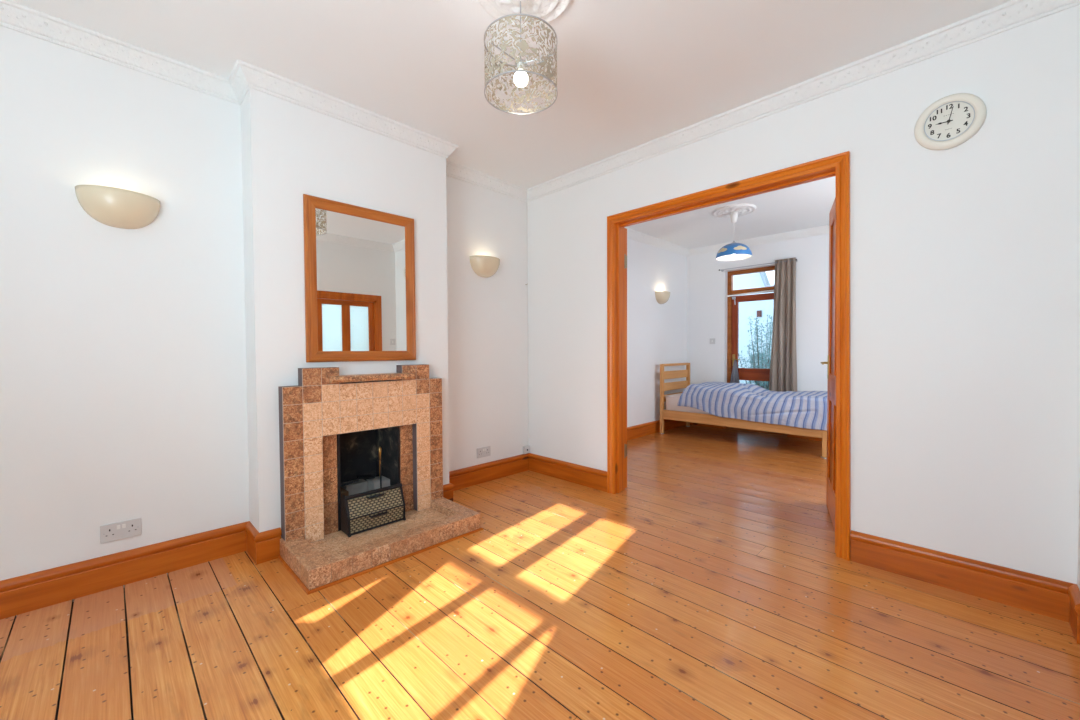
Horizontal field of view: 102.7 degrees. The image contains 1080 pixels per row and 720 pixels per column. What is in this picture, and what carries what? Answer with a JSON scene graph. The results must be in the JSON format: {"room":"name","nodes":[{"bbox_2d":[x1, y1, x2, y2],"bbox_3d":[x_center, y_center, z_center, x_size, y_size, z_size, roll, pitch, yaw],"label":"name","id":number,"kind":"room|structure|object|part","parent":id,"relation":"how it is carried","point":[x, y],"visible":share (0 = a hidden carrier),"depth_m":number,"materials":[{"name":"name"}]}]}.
{"room":"living room","nodes":[
{"label":"living room","id":0,"kind":"room"},
{"bbox_2d":[0,26,527,615],"bbox_3d":[-1.722,-1.491,2.450,4.585,5.220,0.480,-2,2,-45],"label":"wall","id":1,"kind":"structure","parent":0,"point":[142,370],"depth_m":2.28,"materials":[{"name":"white paint"}]},
{"bbox_2d":[75,185,159,228],"bbox_3d":[-2.012,-0.725,2.072,0.300,0.160,0.125,-2,2,-45],"label":"wall sconce","id":2,"kind":"object","parent":1,"relation":"attached to","point":[110,206],"visible":1,"depth_m":2.04,"materials":[{"name":"beige ceramic"}]},
{"bbox_2d":[100,517,141,543],"bbox_3d":[-2.064,0.840,2.129,0.146,0.086,0.014,-2,2,-45],"label":"double socket","id":3,"kind":"object","parent":1,"relation":"attached to","point":[128,528],"visible":1,"depth_m":2.12,"materials":[{"name":"white plastic"}]},
{"bbox_2d":[0,521,248,619],"bbox_3d":[-2.427,1.039,1.761,2.110,0.162,0.027,-2,2,-45],"label":"baseboard","id":4,"kind":"structure","parent":1,"relation":"attached to","point":[22,594],"depth_m":2.10,"materials":[{"name":"brown wood"}]},
{"bbox_2d":[245,521,258,562],"bbox_3d":[-1.609,1.020,2.415,0.027,0.162,0.257,-2,2,-45],"label":"baseboard","id":5,"kind":"structure","parent":1,"relation":"attached to","point":[251,531],"depth_m":2.40,"materials":[{"name":"brown wood"}]},
{"bbox_2d":[255,527,281,564],"bbox_3d":[-1.492,1.020,2.369,0.127,0.162,0.027,-2,2,-45],"label":"baseboard","id":6,"kind":"structure","parent":1,"relation":"attached to","point":[267,542],"depth_m":2.36,"materials":[{"name":"brown wood"}]},
{"bbox_2d":[303,194,415,361],"bbox_3d":[-1.105,-0.475,2.726,0.689,0.965,0.031,-2,2,-45],"label":"wall mirror","id":7,"kind":"object","parent":1,"relation":"attached to","point":[359,262],"visible":1,"depth_m":2.70,"materials":[{"name":"brown wood"}]},
{"bbox_3d":[-1.109,-0.926,2.716,0.689,0.064,0.030,-2,2,-45],"label":"frame rail","id":8,"kind":"part","parent":7,"relation":"part of","materials":[{"name":"brown wood"}]},
{"bbox_3d":[-1.112,-0.475,2.732,0.589,0.865,0.009,-2,2,-45],"label":"glass","id":9,"kind":"part","parent":7,"relation":"part of","materials":[{"name":"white mirror"}]},
{"bbox_3d":[-1.102,-0.025,2.735,0.689,0.064,0.030,-2,2,-45],"label":"frame rail","id":10,"kind":"part","parent":7,"relation":"part of","materials":[{"name":"brown wood"}]},
{"bbox_2d":[443,483,453,500],"bbox_3d":[-0.782,0.995,3.268,0.120,0.162,0.297,-2,2,-45],"label":"baseboard","id":11,"kind":"structure","parent":1,"relation":"attached to","point":[447,488],"depth_m":3.18,"materials":[{"name":"brown wood"}]},
{"bbox_2d":[477,446,490,457],"bbox_3d":[-0.489,0.801,3.758,0.146,0.086,0.014,-2,2,-45],"label":"double socket","id":12,"kind":"object","parent":1,"relation":"attached to","point":[483,451],"visible":1,"depth_m":3.75,"materials":[{"name":"white plastic"}]},
{"bbox_2d":[469,255,499,277],"bbox_3d":[-0.443,-0.794,3.694,0.300,0.160,0.125,-2,2,-45],"label":"wall sconce","id":13,"kind":"object","parent":1,"relation":"attached to","point":[483,266],"visible":1,"depth_m":3.64,"materials":[{"name":"white paint"}]},
{"bbox_2d":[449,453,528,490],"bbox_3d":[-0.476,0.982,3.764,1.067,0.162,0.027,-2,2,-45],"label":"baseboard","id":14,"kind":"structure","parent":1,"relation":"attached to","point":[462,478],"depth_m":3.78,"materials":[{"name":"brown wood"}]},
{"bbox_2d":[523,445,529,453],"bbox_3d":[-0.129,0.852,4.104,0.070,0.070,0.034,-2,2,-45],"label":"socket","id":15,"kind":"object","parent":1,"relation":"attached to","point":[526,449],"visible":1,"depth_m":4.09,"materials":[{"name":"white plastic"}]},
{"bbox_2d":[0,0,1079,201],"bbox_3d":[-0.517,-1.474,1.350,4.435,0.092,3.320,-2,2,-45],"label":"trim","id":16,"kind":"structure","parent":1,"relation":"attached to","point":[220,87],"depth_m":2.31,"materials":[{"name":"white paint"}]},
{"bbox_2d":[10,0,1011,248],"bbox_3d":[0.680,-1.629,2.698,8.240,0.150,3.900,-2,2,-45],"label":"ceiling","id":17,"kind":"structure","parent":0,"point":[631,73],"depth_m":2.19,"materials":[{"name":"white paint"}]},
{"bbox_2d":[478,0,570,27],"bbox_3d":[-0.064,-1.513,1.770,0.414,0.030,0.414,-2,2,-45],"label":"ceiling rose","id":18,"kind":"object","parent":17,"relation":"attached to","point":[547,10],"visible":0.72,"depth_m":1.87,"materials":[{"name":"white paint"}]},
{"bbox_2d":[484,0,557,114],"bbox_3d":[-0.080,-1.302,1.787,0.304,0.404,0.304,-2,2,-45],"label":"pendant lamp","id":19,"kind":"object","parent":18,"relation":"hanging from","point":[520,77],"visible":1,"depth_m":1.72,"materials":[{"name":"metal"}]},
{"bbox_3d":[-0.080,-1.362,1.785,0.005,0.278,0.005,0,1,23],"label":"cord","id":20,"kind":"part","parent":19,"relation":"part of","materials":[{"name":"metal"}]},
{"bbox_3d":[-0.079,-1.165,1.790,0.060,0.060,0.060,-2,2,-45],"label":"bulb","id":21,"kind":"part","parent":19,"relation":"part of","materials":[{"name":"white glass"}]},
{"bbox_2d":[712,203,755,217],"bbox_3d":[2.082,-1.593,4.636,0.430,0.030,0.430,-2,2,-45],"label":"ceiling rose","id":22,"kind":"object","parent":17,"relation":"attached to","point":[743,209],"visible":0.9,"depth_m":4.58,"materials":[{"name":"white paint"}]},
{"bbox_2d":[716,211,751,260],"bbox_3d":[2.084,-1.343,4.642,0.356,0.482,0.356,-2,2,-45],"label":"pendant lamp","id":23,"kind":"object","parent":22,"relation":"hanging from","point":[734,251],"visible":1,"depth_m":4.60,"materials":[{"name":"blue"}]},
{"bbox_3d":[2.084,-1.177,4.646,0.356,0.150,0.356,-2,2,-45],"label":"lamp shade","id":24,"kind":"part","parent":23,"relation":"part of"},
{"bbox_2d":[0,425,1079,719],"bbox_3d":[0.715,1.144,2.644,8.100,0.120,3.700,-2,2,-45],"label":"floor","id":25,"kind":"structure","parent":0,"point":[636,602],"depth_m":1.78,"materials":[{"name":"brown wood"}]},
{"bbox_2d":[278,364,482,594],"bbox_3d":[-1.041,0.565,2.699,1.036,1.051,0.875,-2,2,-45],"label":"fireplace","id":26,"kind":"object","parent":25,"relation":"on","point":[332,430],"visible":0.94,"depth_m":2.58,"materials":[{"name":"beige stone"}]},
{"bbox_2d":[340,474,375,486],"bbox_3d":[-1.233,0.799,2.847,0.276,0.069,0.070,-2,2,-45],"label":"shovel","id":27,"kind":"object","parent":26,"relation":"on","point":[369,476],"visible":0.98,"depth_m":2.88,"materials":[{"name":"metal"}]},
{"bbox_3d":[-1.279,0.816,2.823,0.178,0.037,0.014,-1,2,-38],"label":"handle","id":28,"kind":"part","parent":27,"relation":"part of","materials":[{"name":"metal"}]},
{"bbox_3d":[-1.084,0.735,2.762,0.399,0.598,0.014,-2,2,-45],"label":"firebox frame","id":29,"kind":"part","parent":26,"relation":"part of","materials":[{"name":"metal"}]},
{"bbox_2d":[329,373,413,382],"bbox_3d":[-1.058,0.109,2.712,0.519,0.038,0.131,-2,2,-45],"label":"mantel shelf","id":30,"kind":"object","parent":26,"relation":"attached to","point":[333,377],"depth_m":2.68,"materials":[{"name":"brown stone"}]},
{"bbox_2d":[340,482,405,536],"bbox_3d":[-1.029,0.921,2.691,0.363,0.227,0.144,-2,2,-45],"label":"basket","id":31,"kind":"object","parent":26,"relation":"on","point":[387,507],"visible":1,"depth_m":2.65,"materials":[{"name":"metal"}]},
{"bbox_3d":[-1.161,0.923,2.577,0.016,0.221,0.118,-2,2,-45],"label":"plate","id":32,"kind":"part","parent":31,"relation":"part of","materials":[{"name":"metal"}]},
{"bbox_3d":[-1.016,0.882,2.676,0.335,0.098,0.045,-2,2,-45],"label":"panel","id":33,"kind":"part","parent":31,"relation":"part of","materials":[{"name":"gold metal"}]},
{"bbox_3d":[-1.015,0.840,2.677,0.116,0.021,0.031,-2,2,-45],"label":"handle","id":34,"kind":"part","parent":31,"relation":"part of","materials":[{"name":"metal"}]},
{"bbox_3d":[-1.002,0.982,2.665,0.335,0.082,0.010,-2,2,-45],"label":"panel","id":35,"kind":"part","parent":31,"relation":"part of","materials":[{"name":"gold metal"}]},
{"bbox_3d":[-0.989,0.947,2.653,0.116,0.018,0.033,-2,2,-45],"label":"handle","id":36,"kind":"part","parent":31,"relation":"part of","materials":[{"name":"metal"}]},
{"bbox_3d":[-0.915,0.916,2.822,0.016,0.221,0.118,-2,2,-45],"label":"plate","id":37,"kind":"part","parent":31,"relation":"part of","materials":[{"name":"metal"}]},
{"bbox_2d":[378,447,381,487],"bbox_3d":[-1.071,0.804,2.896,0.023,0.453,0.027,-1,2,-30],"label":"poker","id":38,"kind":"object","parent":26,"relation":"in","point":[379,448],"visible":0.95,"depth_m":2.89,"materials":[{"name":"metal"}]},
{"bbox_3d":[-1.072,0.624,2.893,0.024,0.094,0.024,-2,2,-45],"label":"knob","id":39,"kind":"part","parent":38,"relation":"part of","materials":[{"name":"gold metal"}]},
{"bbox_2d":[660,363,826,458],"bbox_3d":[2.602,0.533,5.458,0.855,0.946,1.972,-2,2,-45],"label":"frame","id":40,"kind":"object","parent":25,"relation":"on","point":[687,417],"visible":0.49,"depth_m":5.46,"materials":[{"name":"brown wood"}]},
{"bbox_3d":[1.655,0.525,5.864,0.045,0.937,0.045,-2,2,-45],"label":"leg","id":41,"kind":"part","parent":40,"relation":"part of","materials":[{"name":"brown wood"}]},
{"bbox_3d":[2.197,0.510,6.404,0.045,0.937,0.045,-2,2,-45],"label":"leg","id":42,"kind":"part","parent":40,"relation":"part of","materials":[{"name":"brown wood"}]},
{"bbox_2d":[665,393,711,414],"bbox_3d":[2.596,0.587,5.465,0.734,0.211,1.834,-2,2,-45],"label":"mattress","id":43,"kind":"object","parent":40,"relation":"on","point":[671,400],"visible":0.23,"depth_m":5.74,"materials":[{"name":"white fabric"}]},
{"bbox_2d":[677,382,826,429],"bbox_3d":[2.681,0.503,5.344,0.858,0.420,1.708,-2,2,-45],"label":"duvet","id":44,"kind":"object","parent":43,"relation":"on","point":[749,402],"visible":0.98,"depth_m":5.00,"materials":[{"name":"blue fabric"}]},
{"bbox_3d":[2.322,0.747,5.199,0.030,0.125,1.845,-2,2,-45],"label":"rail","id":45,"kind":"part","parent":40,"relation":"part of","materials":[{"name":"brown wood"}]},
{"bbox_3d":[2.998,0.851,4.529,0.045,0.337,0.060,-2,2,-45],"label":"leg","id":46,"kind":"part","parent":40,"relation":"part of","materials":[{"name":"brown wood"}]},
{"bbox_2d":[627,238,686,426],"bbox_3d":[1.035,-0.320,5.522,3.402,2.706,0.200,-2,2,-45],"label":"wall","id":47,"kind":"structure","parent":0,"point":[656,332],"depth_m":5.85,"materials":[{"name":"paint"}]},
{"bbox_2d":[627,419,685,439],"bbox_3d":[1.093,0.934,5.443,3.282,0.162,0.027,-2,2,-45],"label":"baseboard","id":48,"kind":"structure","parent":47,"relation":"attached to","point":[644,429],"depth_m":5.82,"materials":[{"name":"brown wood"}]},
{"bbox_2d":[655,291,669,303],"bbox_3d":[1.721,-0.858,5.967,0.300,0.160,0.125,-2,2,-45],"label":"wall sconce","id":49,"kind":"object","parent":47,"relation":"attached to","point":[662,297],"visible":1,"depth_m":5.90,"materials":[{"name":"white paint"}]},
{"bbox_2d":[687,234,828,390],"bbox_3d":[3.492,-1.188,5.472,0.240,4.420,3.720,-2,2,-45],"label":"wall","id":50,"kind":"structure","parent":0,"point":[707,286],"depth_m":5.78,"materials":[{"name":"paint"}]},
{"bbox_2d":[690,422,723,428],"bbox_3d":[2.436,0.904,6.401,0.027,0.162,0.568,-2,2,-45],"label":"baseboard","id":51,"kind":"structure","parent":50,"relation":"attached to","point":[691,423],"depth_m":6.36,"materials":[{"name":"brown wood"}]},
{"bbox_2d":[710,338,714,343],"bbox_3d":[2.514,-0.274,6.300,0.013,0.082,0.080,-2,2,-45],"label":"light switch","id":52,"kind":"object","parent":50,"relation":"attached to","point":[712,340],"visible":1,"depth_m":6.29,"materials":[{"name":"white plastic"}]},
{"bbox_2d":[624,225,828,256],"bbox_3d":[2.272,-1.556,4.190,3.282,0.092,3.400,-2,2,-45],"label":"trim","id":53,"kind":"structure","parent":50,"relation":"attached to","point":[821,230],"depth_m":5.74,"materials":[{"name":"white paint"}]},
{"bbox_2d":[727,267,774,296],"bbox_3d":[2.994,-1.075,5.937,0.075,0.346,0.817,-2,2,-45],"label":"window","id":54,"kind":"structure","parent":50,"relation":"in","point":[731,290],"depth_m":6.02,"materials":[{"name":"brown wood"}]},
{"bbox_3d":[2.976,-0.926,5.922,0.022,0.051,0.817,-2,2,-45],"label":"blind rail","id":55,"kind":"part","parent":54,"relation":"part of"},
{"bbox_2d":[731,293,782,433],"bbox_3d":[2.994,0.038,5.959,0.106,1.890,0.706,-2,2,-45],"label":"door","id":56,"kind":"structure","parent":50,"relation":"in","point":[753,374],"depth_m":6.10,"materials":[{"name":"brown wood"}]},
{"bbox_2d":[730,360,739,382],"bbox_3d":[2.768,0.163,6.121,0.031,0.330,0.134,-2,2,-45],"label":"hanging cloth","id":57,"kind":"object","parent":56,"relation":"hanging from","point":[735,375],"visible":0.94,"depth_m":6.13,"materials":[{"name":"grey fabric"}]},
{"bbox_2d":[727,266,786,435],"bbox_3d":[3.035,-0.078,5.997,0.140,2.379,0.824,-2,2,-45],"label":"trim","id":58,"kind":"structure","parent":50,"relation":"attached to","point":[729,299],"depth_m":6.22,"materials":[{"name":"brown wood"}]},
{"bbox_2d":[719,259,797,271],"bbox_3d":[2.914,-1.272,5.819,0.085,0.035,0.990,-2,2,-45],"label":"curtain rod","id":59,"kind":"object","parent":50,"relation":"attached to","point":[722,270],"visible":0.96,"depth_m":5.82,"materials":[{"name":"metal"}]},
{"bbox_2d":[769,257,796,391],"bbox_3d":[3.139,-0.224,5.582,0.084,2.162,0.366,-2,2,-45],"label":"curtain","id":60,"kind":"object","parent":59,"relation":"hanging from","point":[783,366],"visible":0.81,"depth_m":5.57,"materials":[{"name":"fabric"}]},
{"bbox_2d":[787,434,821,440],"bbox_3d":[3.928,0.933,4.907,0.027,0.162,2.008,-2,2,-45],"label":"baseboard","id":61,"kind":"structure","parent":50,"relation":"attached to","point":[788,435],"depth_m":5.47,"materials":[{"name":"brown wood"}]},
{"bbox_2d":[527,5,1079,583],"bbox_3d":[1.120,-0.260,2.972,0.123,2.706,3.470,-2,2,-45],"label":"wall","id":62,"kind":"structure","parent":0,"point":[965,257],"depth_m":2.09,"materials":[{"name":"white paint"}]},
{"bbox_2d":[529,453,606,491],"bbox_3d":[0.215,0.977,3.808,0.027,0.162,0.942,-2,2,-45],"label":"baseboard","id":63,"kind":"structure","parent":62,"relation":"attached to","point":[590,477],"depth_m":3.76,"materials":[{"name":"brown wood"}]},
{"bbox_2d":[607,217,615,493],"bbox_3d":[0.564,-0.035,3.428,0.028,2.200,0.064,-2,2,-45],"label":"trim","id":64,"kind":"structure","parent":62,"relation":"attached to","point":[611,359],"depth_m":3.42,"materials":[{"name":"orange wood"}]},
{"bbox_2d":[615,224,623,492],"bbox_3d":[0.635,-0.019,3.465,0.125,2.166,0.044,-2,2,-45],"label":"trim","id":65,"kind":"structure","parent":62,"relation":"attached to","point":[619,231],"depth_m":3.44,"materials":[{"name":"orange wood"}]},
{"bbox_2d":[624,228,626,488],"bbox_3d":[0.439,-0.011,3.782,0.047,2.122,0.756,-2,2,-45],"label":"door","id":66,"kind":"structure","parent":62,"relation":"in","point":[625,229],"depth_m":3.52,"materials":[{"name":"orange wood"}]},
{"bbox_2d":[607,151,847,226],"bbox_3d":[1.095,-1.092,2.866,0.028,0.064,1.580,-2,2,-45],"label":"trim","id":67,"kind":"structure","parent":62,"relation":"attached to","point":[830,162],"depth_m":2.72,"materials":[{"name":"orange wood"}]},
{"bbox_2d":[820,197,835,529],"bbox_3d":[1.938,0.004,2.819,0.140,2.122,0.756,0,2,29],"label":"door","id":68,"kind":"structure","parent":62,"relation":"in","point":[831,364],"depth_m":2.97,"materials":[{"name":"orange wood"}]},
{"bbox_3d":[2.076,0.050,3.114,0.004,0.170,0.040,0,2,29],"label":"handle plate","id":69,"kind":"part","parent":68,"relation":"part of","materials":[{"name":"metal"}]},
{"bbox_3d":[1.941,0.004,2.824,0.038,2.122,0.535,0,2,29],"label":"rail","id":70,"kind":"part","parent":68,"relation":"part of","materials":[{"name":"orange wood"}]},
{"bbox_3d":[1.941,-0.047,2.823,0.036,1.800,0.535,0,2,29],"label":"panel","id":71,"kind":"part","parent":68,"relation":"part of","materials":[{"name":"orange wood"}]},
{"bbox_2d":[835,484,835,552],"bbox_3d":[1.690,0.001,2.409,0.125,2.166,0.044,-2,2,-45],"label":"trim","id":72,"kind":"structure","parent":62,"relation":"attached to","point":[835,484],"depth_m":2.42,"materials":[{"name":"orange wood"}]},
{"bbox_2d":[835,151,850,560],"bbox_3d":[1.645,-0.014,2.346,0.028,2.200,0.088,-2,2,-45],"label":"trim","id":73,"kind":"structure","parent":62,"relation":"attached to","point":[842,170],"depth_m":2.34,"materials":[{"name":"orange wood"}]},
{"bbox_2d":[914,93,986,149],"bbox_3d":[1.923,-1.120,2.031,0.032,0.248,0.248,-2,2,-45],"label":"wall clock","id":74,"kind":"object","parent":62,"relation":"attached to","point":[952,120],"visible":1,"depth_m":2.02,"materials":[{"name":"beige plastic"}]},
{"bbox_2d":[850,530,1073,621],"bbox_3d":[1.955,1.010,2.065,0.027,0.162,0.773,-2,2,-45],"label":"baseboard","id":75,"kind":"structure","parent":62,"relation":"attached to","point":[1042,595],"depth_m":2.02,"materials":[{"name":"brown wood"}]},
{"bbox_2d":[1077,486,1079,589],"bbox_3d":[1.892,-0.225,1.348,8.090,2.706,0.120,-2,2,-45],"label":"wall","id":76,"kind":"structure","parent":0,"point":[1078,565],"depth_m":1.78,"materials":[{"name":"white paint"}]},
{"bbox_2d":[1068,584,1079,643],"bbox_3d":[2.157,1.017,1.740,0.200,0.162,0.027,-2,2,-45],"label":"baseboard","id":77,"kind":"structure","parent":76,"relation":"attached to","point":[1073,590],"depth_m":1.72,"materials":[{"name":"brown wood"}]},
{"label":"outside","id":78,"kind":"structure","parent":0,"visible":0},
{"bbox_3d":[5.485,1.116,7.619,5.520,0.150,15.000,-2,2,-45],"label":"ground","id":79,"kind":"structure","parent":78,"visible":0},
{"bbox_2d":[733,272,773,383],"bbox_3d":[4.346,-0.718,8.213,0.260,3.500,9.500,-2,2,-45],"label":"wall","id":80,"kind":"structure","parent":79,"relation":"on","point":[761,309],"depth_m":8.34,"materials":[{"name":"white paint"}]},
{"bbox_2d":[738,314,772,389],"bbox_3d":[3.906,0.210,7.549,0.690,1.995,0.928,-2,2,-45],"label":"shrub","id":81,"kind":"object","parent":79,"relation":"on","point":[765,384],"visible":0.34,"depth_m":7.57,"materials":[{"name":"green plant"}]}
]}

